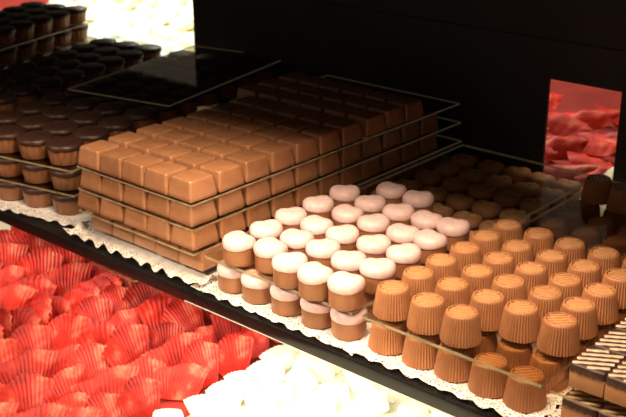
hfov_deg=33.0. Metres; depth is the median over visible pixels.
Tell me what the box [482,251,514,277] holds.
chocolate cup
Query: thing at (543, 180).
heart
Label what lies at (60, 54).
cup
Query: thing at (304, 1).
trim
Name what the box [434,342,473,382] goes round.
chocolate cup
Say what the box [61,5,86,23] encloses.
chocolate
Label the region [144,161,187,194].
chocolate
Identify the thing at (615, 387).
chocolate
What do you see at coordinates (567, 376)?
plate
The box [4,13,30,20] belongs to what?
cup
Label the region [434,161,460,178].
heart
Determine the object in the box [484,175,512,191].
heart
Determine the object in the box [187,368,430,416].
liner
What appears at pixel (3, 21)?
cup
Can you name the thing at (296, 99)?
chocolate
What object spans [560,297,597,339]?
chocolate cup
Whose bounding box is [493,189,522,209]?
heart
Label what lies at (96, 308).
wrapper
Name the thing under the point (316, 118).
chocolate
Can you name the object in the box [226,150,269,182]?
chocolate
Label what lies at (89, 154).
chocolate
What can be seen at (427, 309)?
chocolate cup
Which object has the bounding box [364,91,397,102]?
chocolate
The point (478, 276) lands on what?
chocolate cup
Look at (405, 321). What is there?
chocolate cup
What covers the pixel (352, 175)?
chocolate
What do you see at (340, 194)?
heart
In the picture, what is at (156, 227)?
chocolate
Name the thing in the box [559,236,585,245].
chocolate cup
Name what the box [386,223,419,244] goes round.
heart
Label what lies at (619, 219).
chocolate cup
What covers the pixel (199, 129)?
chocolate
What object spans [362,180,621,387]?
plate
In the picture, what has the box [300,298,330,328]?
heart
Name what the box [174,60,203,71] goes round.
cup
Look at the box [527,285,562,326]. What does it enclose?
chocolate cup
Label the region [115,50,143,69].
cup
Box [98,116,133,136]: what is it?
cup
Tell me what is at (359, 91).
chocolate
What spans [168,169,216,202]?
chocolate
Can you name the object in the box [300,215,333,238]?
heart
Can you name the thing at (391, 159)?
chocolate
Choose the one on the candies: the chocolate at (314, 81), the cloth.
the cloth
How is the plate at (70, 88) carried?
on the cup at (195, 76)
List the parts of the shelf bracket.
corner plate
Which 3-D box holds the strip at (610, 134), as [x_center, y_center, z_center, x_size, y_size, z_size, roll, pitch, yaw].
[0.409,-0.089,1.369,0.092,0.030,0.029,17,28,37]
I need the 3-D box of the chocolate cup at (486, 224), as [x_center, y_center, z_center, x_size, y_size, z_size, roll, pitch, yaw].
[0.179,0.026,1.040,0.032,0.026,0.028,-6,22,-14]
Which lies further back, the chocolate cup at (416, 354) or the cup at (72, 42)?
the cup at (72, 42)
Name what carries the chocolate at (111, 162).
on the plate at (362, 137)
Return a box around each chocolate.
[78,140,119,170]
[78,188,104,213]
[80,167,105,193]
[91,212,113,234]
[99,147,140,178]
[100,196,128,221]
[101,174,127,200]
[108,132,146,147]
[112,220,135,242]
[121,154,163,186]
[123,182,150,209]
[124,204,152,231]
[129,138,168,154]
[134,229,157,251]
[136,124,173,139]
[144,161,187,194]
[146,190,173,217]
[147,213,175,240]
[152,145,192,162]
[156,237,180,261]
[157,130,195,145]
[162,116,198,130]
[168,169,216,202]
[169,197,217,226]
[171,220,218,250]
[174,152,215,169]
[179,136,218,152]
[179,241,223,270]
[183,122,220,136]
[187,109,222,122]
[198,159,243,192]
[202,143,241,159]
[204,128,242,143]
[208,115,244,129]
[210,187,244,215]
[211,102,245,114]
[211,210,245,238]
[222,230,255,266]
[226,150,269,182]
[228,134,266,150]
[230,120,267,135]
[231,108,266,120]
[234,95,267,107]
[236,84,270,99]
[237,177,270,204]
[238,199,270,226]
[251,141,294,172]
[253,127,290,141]
[254,101,289,113]
[254,113,289,126]
[259,78,290,88]
[259,88,292,101]
[264,168,294,194]
[265,190,294,216]
[276,106,311,119]
[276,119,313,133]
[276,133,317,162]
[279,72,310,82]
[279,82,311,93]
[280,93,314,106]
[287,159,317,184]
[288,180,318,206]
[299,112,334,125]
[300,76,331,87]
[300,87,332,98]
[300,98,335,112]
[300,125,340,153]
[311,150,340,175]
[312,171,339,194]
[319,81,351,92]
[322,92,355,104]
[323,117,361,145]
[324,104,358,118]
[335,142,361,166]
[335,163,361,184]
[342,86,374,97]
[345,97,379,109]
[347,109,385,136]
[355,155,381,178]
[356,134,381,158]
[356,174,381,195]
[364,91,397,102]
[367,102,404,128]
[375,147,400,170]
[377,166,401,182]
[378,127,400,149]
[387,96,423,121]
[394,139,419,162]
[395,120,419,142]
[396,158,419,179]
[414,111,438,134]
[414,132,437,154]
[416,151,437,169]
[561,388,608,416]
[568,346,624,397]
[594,329,625,358]
[598,402,625,416]
[604,359,625,407]
[614,318,625,331]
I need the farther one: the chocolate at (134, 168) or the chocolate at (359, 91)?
the chocolate at (359, 91)
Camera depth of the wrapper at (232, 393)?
1.03 m
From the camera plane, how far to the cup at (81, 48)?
1.51 m
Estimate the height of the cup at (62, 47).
0.023 m
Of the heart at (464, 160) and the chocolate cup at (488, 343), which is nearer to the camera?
the chocolate cup at (488, 343)
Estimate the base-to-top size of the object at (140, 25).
0.029 m
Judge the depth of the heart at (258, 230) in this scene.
0.95 m
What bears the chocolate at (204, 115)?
on the plate at (362, 137)
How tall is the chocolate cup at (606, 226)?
0.024 m
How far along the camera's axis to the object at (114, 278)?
1.23 m
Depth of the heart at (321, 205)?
1.01 m
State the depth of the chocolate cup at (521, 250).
0.91 m
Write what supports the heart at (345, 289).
on the plate at (461, 145)
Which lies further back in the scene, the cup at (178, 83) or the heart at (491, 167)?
the cup at (178, 83)
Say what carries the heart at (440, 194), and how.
on the lace doily at (236, 301)
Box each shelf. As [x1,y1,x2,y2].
[0,92,605,416]
[138,315,282,416]
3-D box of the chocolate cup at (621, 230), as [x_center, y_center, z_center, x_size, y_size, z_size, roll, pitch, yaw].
[0.309,0.031,1.028,0.032,0.024,0.032,16,27,35]
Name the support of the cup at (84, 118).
on the plate at (235, 99)
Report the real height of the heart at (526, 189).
0.026 m
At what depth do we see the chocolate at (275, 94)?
1.21 m
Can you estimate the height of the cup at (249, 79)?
0.023 m
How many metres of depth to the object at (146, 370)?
1.07 m
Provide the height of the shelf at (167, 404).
0.010 m
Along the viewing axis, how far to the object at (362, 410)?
1.01 m
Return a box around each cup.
[0,11,9,17]
[0,18,12,25]
[0,26,15,45]
[0,44,17,64]
[0,63,12,68]
[0,92,15,110]
[0,110,23,125]
[0,125,25,152]
[0,151,22,176]
[0,174,24,200]
[2,6,27,13]
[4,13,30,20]
[7,20,34,39]
[7,84,39,107]
[13,39,36,57]
[15,57,32,62]
[16,101,50,116]
[16,115,52,131]
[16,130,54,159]
[19,157,52,183]
[20,1,44,8]
[20,181,54,206]
[23,8,48,15]
[26,15,52,33]
[29,56,58,66]
[31,33,54,51]
[31,76,62,99]
[33,51,53,56]
[40,3,65,10]
[40,93,73,106]
[42,106,76,121]
[42,121,79,136]
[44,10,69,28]
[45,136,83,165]
[48,163,85,190]
[50,28,71,46]
[50,50,78,59]
[50,188,85,214]
[52,45,69,50]
[52,59,81,69]
[54,69,84,91]
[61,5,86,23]
[64,85,96,98]
[66,97,100,111]
[67,23,88,40]
[69,40,88,45]
[69,111,104,126]
[70,44,97,53]
[72,53,100,62]
[72,126,109,144]
[75,62,104,84]
[89,38,116,47]
[91,89,123,102]
[92,47,120,56]
[93,102,127,117]
[96,56,124,76]
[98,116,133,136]
[109,70,139,82]
[111,41,138,50]
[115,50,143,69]
[118,93,151,108]
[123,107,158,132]
[130,63,159,74]
[133,44,161,62]
[134,74,164,86]
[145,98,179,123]
[149,57,178,67]
[154,67,184,78]
[161,77,192,90]
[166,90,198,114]
[167,50,195,60]
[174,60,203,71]
[180,71,210,82]
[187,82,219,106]
[193,54,221,64]
[208,74,238,97]
[226,67,256,89]
[244,61,273,82]
[368,317,405,355]
[373,280,410,321]
[401,266,435,299]
[402,330,439,369]
[404,319,409,332]
[407,292,445,335]
[425,253,458,283]
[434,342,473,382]
[435,277,470,308]
[440,304,481,348]
[449,241,481,277]
[460,264,493,296]
[468,352,508,398]
[469,289,505,331]
[470,229,501,261]
[472,331,497,357]
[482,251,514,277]
[491,274,526,302]
[492,219,522,244]
[496,338,532,371]
[499,300,539,343]
[501,239,533,267]
[503,366,546,412]
[514,261,547,298]
[523,227,554,261]
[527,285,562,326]
[529,349,568,392]
[535,249,567,280]
[536,312,579,356]
[541,218,569,241]
[547,272,582,300]
[554,237,586,265]
[556,209,584,235]
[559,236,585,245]
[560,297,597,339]
[566,339,590,374]
[567,259,601,288]
[571,226,600,250]
[572,200,599,225]
[581,174,611,204]
[581,283,618,324]
[586,244,613,254]
[587,216,615,243]
[587,246,620,278]
[590,324,610,345]
[601,268,625,308]
[602,235,625,254]
[603,209,625,231]
[606,183,625,214]
[610,309,625,328]
[616,224,625,236]
[620,253,625,263]
[621,258,625,268]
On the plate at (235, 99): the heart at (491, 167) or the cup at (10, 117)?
the cup at (10, 117)
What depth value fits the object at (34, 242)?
1.33 m
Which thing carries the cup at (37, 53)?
on the plate
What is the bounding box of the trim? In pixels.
[292,0,625,54]
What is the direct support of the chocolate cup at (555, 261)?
on the plate at (364, 317)
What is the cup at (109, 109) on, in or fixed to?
on the plate at (235, 99)
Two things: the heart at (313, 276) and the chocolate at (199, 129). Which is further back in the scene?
the chocolate at (199, 129)
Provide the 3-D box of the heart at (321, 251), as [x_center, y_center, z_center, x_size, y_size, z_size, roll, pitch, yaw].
[0.009,0.041,0.924,0.032,0.026,0.028,-7,23,-16]
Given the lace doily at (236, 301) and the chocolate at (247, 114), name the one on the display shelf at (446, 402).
the lace doily at (236, 301)
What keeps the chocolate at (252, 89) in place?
on the plate at (456, 103)
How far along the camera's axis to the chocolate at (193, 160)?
1.00 m
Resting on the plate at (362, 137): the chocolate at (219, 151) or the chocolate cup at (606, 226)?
the chocolate at (219, 151)
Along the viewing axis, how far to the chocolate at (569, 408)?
0.75 m
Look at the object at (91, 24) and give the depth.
2.01 m
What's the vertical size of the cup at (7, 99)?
0.023 m
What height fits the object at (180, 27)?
0.033 m
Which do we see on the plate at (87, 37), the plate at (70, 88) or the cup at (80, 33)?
the cup at (80, 33)
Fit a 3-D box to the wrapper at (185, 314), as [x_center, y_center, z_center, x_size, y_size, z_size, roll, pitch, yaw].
[-0.142,0.126,1.170,0.045,0.036,0.058,4,22,11]
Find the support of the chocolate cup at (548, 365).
on the lace doily at (442, 386)
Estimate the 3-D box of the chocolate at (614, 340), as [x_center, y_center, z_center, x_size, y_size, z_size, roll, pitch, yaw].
[0.224,0.106,0.773,0.028,0.020,0.034,17,28,37]
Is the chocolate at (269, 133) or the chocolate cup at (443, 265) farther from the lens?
the chocolate at (269, 133)
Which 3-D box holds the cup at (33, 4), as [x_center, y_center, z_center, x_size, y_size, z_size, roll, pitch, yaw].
[-0.448,-0.317,1.690,0.040,0.023,0.040,-6,23,-15]
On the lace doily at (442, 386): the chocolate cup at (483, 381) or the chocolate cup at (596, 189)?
the chocolate cup at (483, 381)
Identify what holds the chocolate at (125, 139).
on the plate at (362, 137)
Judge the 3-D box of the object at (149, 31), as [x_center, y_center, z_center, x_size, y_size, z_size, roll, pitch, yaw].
[-0.308,-0.314,1.926,0.034,0.029,0.052,6,23,16]
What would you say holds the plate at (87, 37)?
on the cup at (72, 42)
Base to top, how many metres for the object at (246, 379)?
0.020 m
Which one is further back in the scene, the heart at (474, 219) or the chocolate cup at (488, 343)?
the heart at (474, 219)
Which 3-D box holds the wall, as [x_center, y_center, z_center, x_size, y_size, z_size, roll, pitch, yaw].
[-0.274,-0.408,1.563,3.400,0.749,0.004,18,28,38]
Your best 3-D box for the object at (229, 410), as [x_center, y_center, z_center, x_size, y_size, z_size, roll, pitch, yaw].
[-0.076,0.203,1.000,0.036,0.020,0.037,11,25,26]
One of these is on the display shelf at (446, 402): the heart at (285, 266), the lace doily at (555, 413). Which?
the lace doily at (555, 413)
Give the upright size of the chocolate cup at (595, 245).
0.024 m
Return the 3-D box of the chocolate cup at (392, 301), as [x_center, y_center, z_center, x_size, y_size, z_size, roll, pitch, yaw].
[0.064,0.073,0.847,0.032,0.024,0.032,-1,22,-1]
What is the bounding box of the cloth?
[72,0,193,37]
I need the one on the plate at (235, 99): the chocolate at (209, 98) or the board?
the chocolate at (209, 98)
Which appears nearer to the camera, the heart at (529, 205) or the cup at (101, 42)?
the heart at (529, 205)
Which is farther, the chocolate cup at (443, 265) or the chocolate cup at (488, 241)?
the chocolate cup at (488, 241)
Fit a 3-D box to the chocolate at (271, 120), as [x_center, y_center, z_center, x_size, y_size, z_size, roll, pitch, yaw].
[-0.043,-0.088,1.127,0.033,0.020,0.033,18,28,38]
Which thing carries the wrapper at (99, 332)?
on the shelf at (167, 404)
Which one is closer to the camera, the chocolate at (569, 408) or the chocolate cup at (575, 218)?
the chocolate at (569, 408)
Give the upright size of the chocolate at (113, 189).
0.020 m
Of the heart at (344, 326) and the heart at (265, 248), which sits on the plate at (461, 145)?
the heart at (265, 248)
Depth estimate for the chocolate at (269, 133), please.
1.07 m
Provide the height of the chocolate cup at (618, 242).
0.024 m
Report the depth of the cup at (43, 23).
1.57 m
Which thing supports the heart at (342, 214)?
on the plate at (461, 145)
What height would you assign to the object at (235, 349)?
0.037 m
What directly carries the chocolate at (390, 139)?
on the plate at (459, 122)
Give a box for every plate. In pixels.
[0,20,94,50]
[0,90,237,196]
[0,99,235,172]
[3,37,96,68]
[68,45,280,106]
[77,137,366,206]
[78,116,460,231]
[79,134,461,255]
[204,144,588,314]
[321,75,459,138]
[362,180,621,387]
[550,375,618,416]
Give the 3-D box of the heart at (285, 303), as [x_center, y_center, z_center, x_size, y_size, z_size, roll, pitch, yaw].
[-0.023,0.077,0.915,0.032,0.026,0.028,11,24,26]
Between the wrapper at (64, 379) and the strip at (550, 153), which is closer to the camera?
the wrapper at (64, 379)
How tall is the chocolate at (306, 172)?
0.020 m
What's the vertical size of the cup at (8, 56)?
0.023 m
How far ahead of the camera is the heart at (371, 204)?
1.01 m
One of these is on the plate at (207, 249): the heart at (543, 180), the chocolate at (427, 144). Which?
the chocolate at (427, 144)
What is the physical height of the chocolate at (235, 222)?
0.020 m
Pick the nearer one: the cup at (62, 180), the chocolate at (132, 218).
the chocolate at (132, 218)
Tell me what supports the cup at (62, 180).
on the plate at (237, 90)
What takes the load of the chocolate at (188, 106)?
on the plate at (235, 99)
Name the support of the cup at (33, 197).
on the lace doily at (45, 211)
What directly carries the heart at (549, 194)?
on the lace doily at (236, 301)
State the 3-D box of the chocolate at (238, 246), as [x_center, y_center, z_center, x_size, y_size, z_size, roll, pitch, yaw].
[-0.067,0.035,0.939,0.028,0.026,0.032,-19,28,-38]
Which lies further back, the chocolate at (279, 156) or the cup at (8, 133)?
the cup at (8, 133)
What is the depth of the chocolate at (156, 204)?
0.98 m
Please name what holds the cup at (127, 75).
on the plate at (235, 99)
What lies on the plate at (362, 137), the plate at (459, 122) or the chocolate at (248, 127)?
the chocolate at (248, 127)
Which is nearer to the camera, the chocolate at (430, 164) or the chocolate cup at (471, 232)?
the chocolate cup at (471, 232)
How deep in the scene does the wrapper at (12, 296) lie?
1.19 m
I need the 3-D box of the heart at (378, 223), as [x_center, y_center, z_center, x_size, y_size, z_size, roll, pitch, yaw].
[0.057,0.020,0.977,0.032,0.026,0.028,-10,24,-22]
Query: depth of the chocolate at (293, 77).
1.28 m
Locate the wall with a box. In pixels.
[192,0,625,185]
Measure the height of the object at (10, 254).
0.043 m
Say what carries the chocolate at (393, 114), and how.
on the plate at (456, 103)
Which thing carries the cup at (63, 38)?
on the plate at (87, 37)
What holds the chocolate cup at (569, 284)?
on the plate at (364, 317)
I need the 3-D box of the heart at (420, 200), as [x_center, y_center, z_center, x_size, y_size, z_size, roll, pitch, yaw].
[0.103,-0.003,1.034,0.032,0.026,0.028,3,22,8]
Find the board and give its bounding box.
[115,161,439,272]
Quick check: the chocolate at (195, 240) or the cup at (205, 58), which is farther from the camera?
the cup at (205, 58)
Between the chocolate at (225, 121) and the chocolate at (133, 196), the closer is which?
the chocolate at (133, 196)
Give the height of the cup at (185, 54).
0.023 m
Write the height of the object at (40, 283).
0.035 m
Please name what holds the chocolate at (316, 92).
on the plate at (456, 103)
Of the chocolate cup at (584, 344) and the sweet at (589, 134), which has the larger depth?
the sweet at (589, 134)
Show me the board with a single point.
(215, 267)
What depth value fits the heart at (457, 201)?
1.10 m
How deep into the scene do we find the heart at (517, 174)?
1.17 m
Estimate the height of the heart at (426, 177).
0.026 m
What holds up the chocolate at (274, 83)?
on the plate at (456, 103)
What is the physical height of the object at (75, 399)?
0.025 m
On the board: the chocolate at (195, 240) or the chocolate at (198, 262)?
the chocolate at (198, 262)
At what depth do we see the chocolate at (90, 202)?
1.05 m
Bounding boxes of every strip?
[544,146,557,163]
[546,135,562,140]
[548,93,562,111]
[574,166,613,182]
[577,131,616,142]
[594,103,619,127]
[603,131,617,137]
[606,158,614,165]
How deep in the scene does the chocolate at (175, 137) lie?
1.06 m
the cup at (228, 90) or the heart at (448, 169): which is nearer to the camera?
the heart at (448, 169)
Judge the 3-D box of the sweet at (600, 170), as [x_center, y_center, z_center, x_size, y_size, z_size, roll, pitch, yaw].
[0.331,-0.035,1.208,0.066,0.025,0.023,-3,22,-6]
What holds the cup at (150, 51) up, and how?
on the plate
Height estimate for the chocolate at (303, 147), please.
0.020 m
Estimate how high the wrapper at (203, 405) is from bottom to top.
0.022 m
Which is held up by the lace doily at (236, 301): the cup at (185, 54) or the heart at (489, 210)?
the heart at (489, 210)
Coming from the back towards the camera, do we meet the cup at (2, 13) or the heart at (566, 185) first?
the cup at (2, 13)
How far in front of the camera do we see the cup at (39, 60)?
1.44 m
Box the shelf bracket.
[79,255,139,281]
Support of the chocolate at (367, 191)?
on the board
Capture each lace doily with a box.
[0,104,219,227]
[63,156,450,284]
[191,199,600,355]
[347,205,606,416]
[548,405,561,416]
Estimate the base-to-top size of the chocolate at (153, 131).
0.020 m
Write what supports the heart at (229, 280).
on the lace doily at (236, 301)
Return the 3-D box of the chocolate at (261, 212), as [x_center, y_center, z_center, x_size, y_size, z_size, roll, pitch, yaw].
[-0.064,0.001,1.030,0.033,0.020,0.033,17,28,37]
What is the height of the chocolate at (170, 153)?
0.020 m
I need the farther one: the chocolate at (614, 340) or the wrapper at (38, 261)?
the wrapper at (38, 261)
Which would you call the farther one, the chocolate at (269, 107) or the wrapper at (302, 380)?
the chocolate at (269, 107)
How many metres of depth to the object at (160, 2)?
2.26 m
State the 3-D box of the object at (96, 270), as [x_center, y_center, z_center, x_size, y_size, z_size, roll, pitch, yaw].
[-0.266,0.080,1.293,0.060,0.027,0.029,-5,22,-11]
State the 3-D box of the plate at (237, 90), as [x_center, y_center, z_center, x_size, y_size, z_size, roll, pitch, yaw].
[-0.212,-0.096,1.316,0.154,0.003,0.430,12,25,27]
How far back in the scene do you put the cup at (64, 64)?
1.43 m
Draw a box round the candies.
[0,0,621,188]
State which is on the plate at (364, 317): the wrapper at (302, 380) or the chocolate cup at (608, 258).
the chocolate cup at (608, 258)
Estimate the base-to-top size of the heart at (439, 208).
0.026 m
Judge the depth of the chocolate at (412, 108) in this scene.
1.18 m
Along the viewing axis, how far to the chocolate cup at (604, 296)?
0.83 m
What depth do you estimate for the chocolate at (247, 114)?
1.14 m
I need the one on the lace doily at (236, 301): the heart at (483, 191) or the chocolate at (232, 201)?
the heart at (483, 191)
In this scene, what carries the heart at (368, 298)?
on the lace doily at (236, 301)
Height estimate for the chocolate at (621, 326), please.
0.020 m
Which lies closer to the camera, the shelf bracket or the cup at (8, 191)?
the shelf bracket
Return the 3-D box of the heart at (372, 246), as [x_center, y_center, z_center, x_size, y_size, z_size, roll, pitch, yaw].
[0.054,0.038,0.932,0.032,0.026,0.028,-5,22,-12]
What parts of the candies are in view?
red wrapped strip, red wrapped strip, red wrapped strip, red wrapped strip, red wrapped strip, red wrapped strip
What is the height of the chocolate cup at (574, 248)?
0.024 m
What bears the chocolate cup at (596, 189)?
on the plate at (364, 317)
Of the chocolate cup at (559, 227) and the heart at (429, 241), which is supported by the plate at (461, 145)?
the heart at (429, 241)
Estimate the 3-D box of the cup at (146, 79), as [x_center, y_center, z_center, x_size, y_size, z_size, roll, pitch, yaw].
[-0.211,-0.159,1.363,0.040,0.023,0.040,-11,24,-24]
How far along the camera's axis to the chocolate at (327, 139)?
1.08 m
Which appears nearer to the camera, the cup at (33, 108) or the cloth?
the cup at (33, 108)
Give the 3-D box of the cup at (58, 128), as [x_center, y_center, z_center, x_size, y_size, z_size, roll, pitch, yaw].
[-0.279,-0.082,1.172,0.040,0.023,0.040,1,22,4]
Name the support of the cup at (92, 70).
on the plate
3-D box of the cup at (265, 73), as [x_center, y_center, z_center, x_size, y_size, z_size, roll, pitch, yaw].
[-0.073,-0.185,1.427,0.040,0.023,0.040,7,23,18]
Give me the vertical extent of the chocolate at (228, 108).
0.020 m
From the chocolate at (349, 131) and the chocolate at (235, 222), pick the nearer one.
the chocolate at (235, 222)
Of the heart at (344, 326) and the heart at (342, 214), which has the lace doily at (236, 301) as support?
the heart at (344, 326)
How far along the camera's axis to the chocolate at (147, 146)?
1.04 m
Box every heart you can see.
[217,259,250,293]
[241,269,272,304]
[249,219,282,240]
[253,237,287,273]
[270,285,300,316]
[272,252,307,288]
[274,207,306,230]
[280,228,313,254]
[297,261,333,300]
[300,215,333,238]
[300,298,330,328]
[302,195,333,220]
[305,238,340,267]
[325,224,359,250]
[327,271,365,311]
[329,185,359,206]
[330,305,367,340]
[331,204,363,227]
[331,250,366,274]
[354,195,385,214]
[356,234,390,257]
[357,213,389,236]
[359,258,395,294]
[364,293,375,319]
[376,181,406,204]
[382,203,414,225]
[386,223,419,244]
[386,243,421,279]
[394,178,421,190]
[402,190,433,211]
[410,210,442,231]
[413,229,447,264]
[415,169,442,189]
[421,186,448,204]
[433,202,453,217]
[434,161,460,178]
[436,217,470,251]
[441,176,469,195]
[445,193,474,213]
[451,153,477,169]
[452,210,482,230]
[459,168,486,184]
[467,183,495,201]
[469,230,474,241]
[472,200,501,220]
[477,159,504,175]
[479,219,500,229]
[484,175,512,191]
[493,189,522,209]
[499,208,530,235]
[503,166,530,184]
[511,182,539,198]
[519,198,549,226]
[527,172,555,188]
[536,187,565,216]
[553,179,581,207]
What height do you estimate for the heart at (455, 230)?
0.026 m
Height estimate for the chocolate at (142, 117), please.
0.023 m
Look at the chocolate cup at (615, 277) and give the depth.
0.85 m
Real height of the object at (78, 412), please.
0.041 m
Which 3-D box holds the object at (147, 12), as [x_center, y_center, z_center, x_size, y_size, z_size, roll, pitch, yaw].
[-0.341,-0.384,2.112,0.056,0.031,0.051,14,26,31]
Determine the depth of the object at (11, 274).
1.25 m
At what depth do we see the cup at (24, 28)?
1.54 m
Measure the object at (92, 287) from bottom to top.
0.034 m
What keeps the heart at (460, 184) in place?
on the lace doily at (236, 301)
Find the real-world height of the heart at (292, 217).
0.026 m
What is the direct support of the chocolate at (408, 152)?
on the plate at (207, 249)
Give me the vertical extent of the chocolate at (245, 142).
0.020 m
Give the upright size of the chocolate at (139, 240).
0.020 m
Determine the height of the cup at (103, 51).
0.023 m
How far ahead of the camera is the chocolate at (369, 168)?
1.14 m
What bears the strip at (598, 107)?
on the candies
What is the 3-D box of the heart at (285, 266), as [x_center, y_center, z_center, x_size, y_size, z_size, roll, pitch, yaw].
[-0.019,0.052,0.898,0.032,0.026,0.028,-4,22,-10]
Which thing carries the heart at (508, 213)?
on the lace doily at (236, 301)
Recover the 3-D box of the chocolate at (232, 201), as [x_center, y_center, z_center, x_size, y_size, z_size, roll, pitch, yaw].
[-0.087,-0.010,0.996,0.033,0.020,0.033,18,28,38]

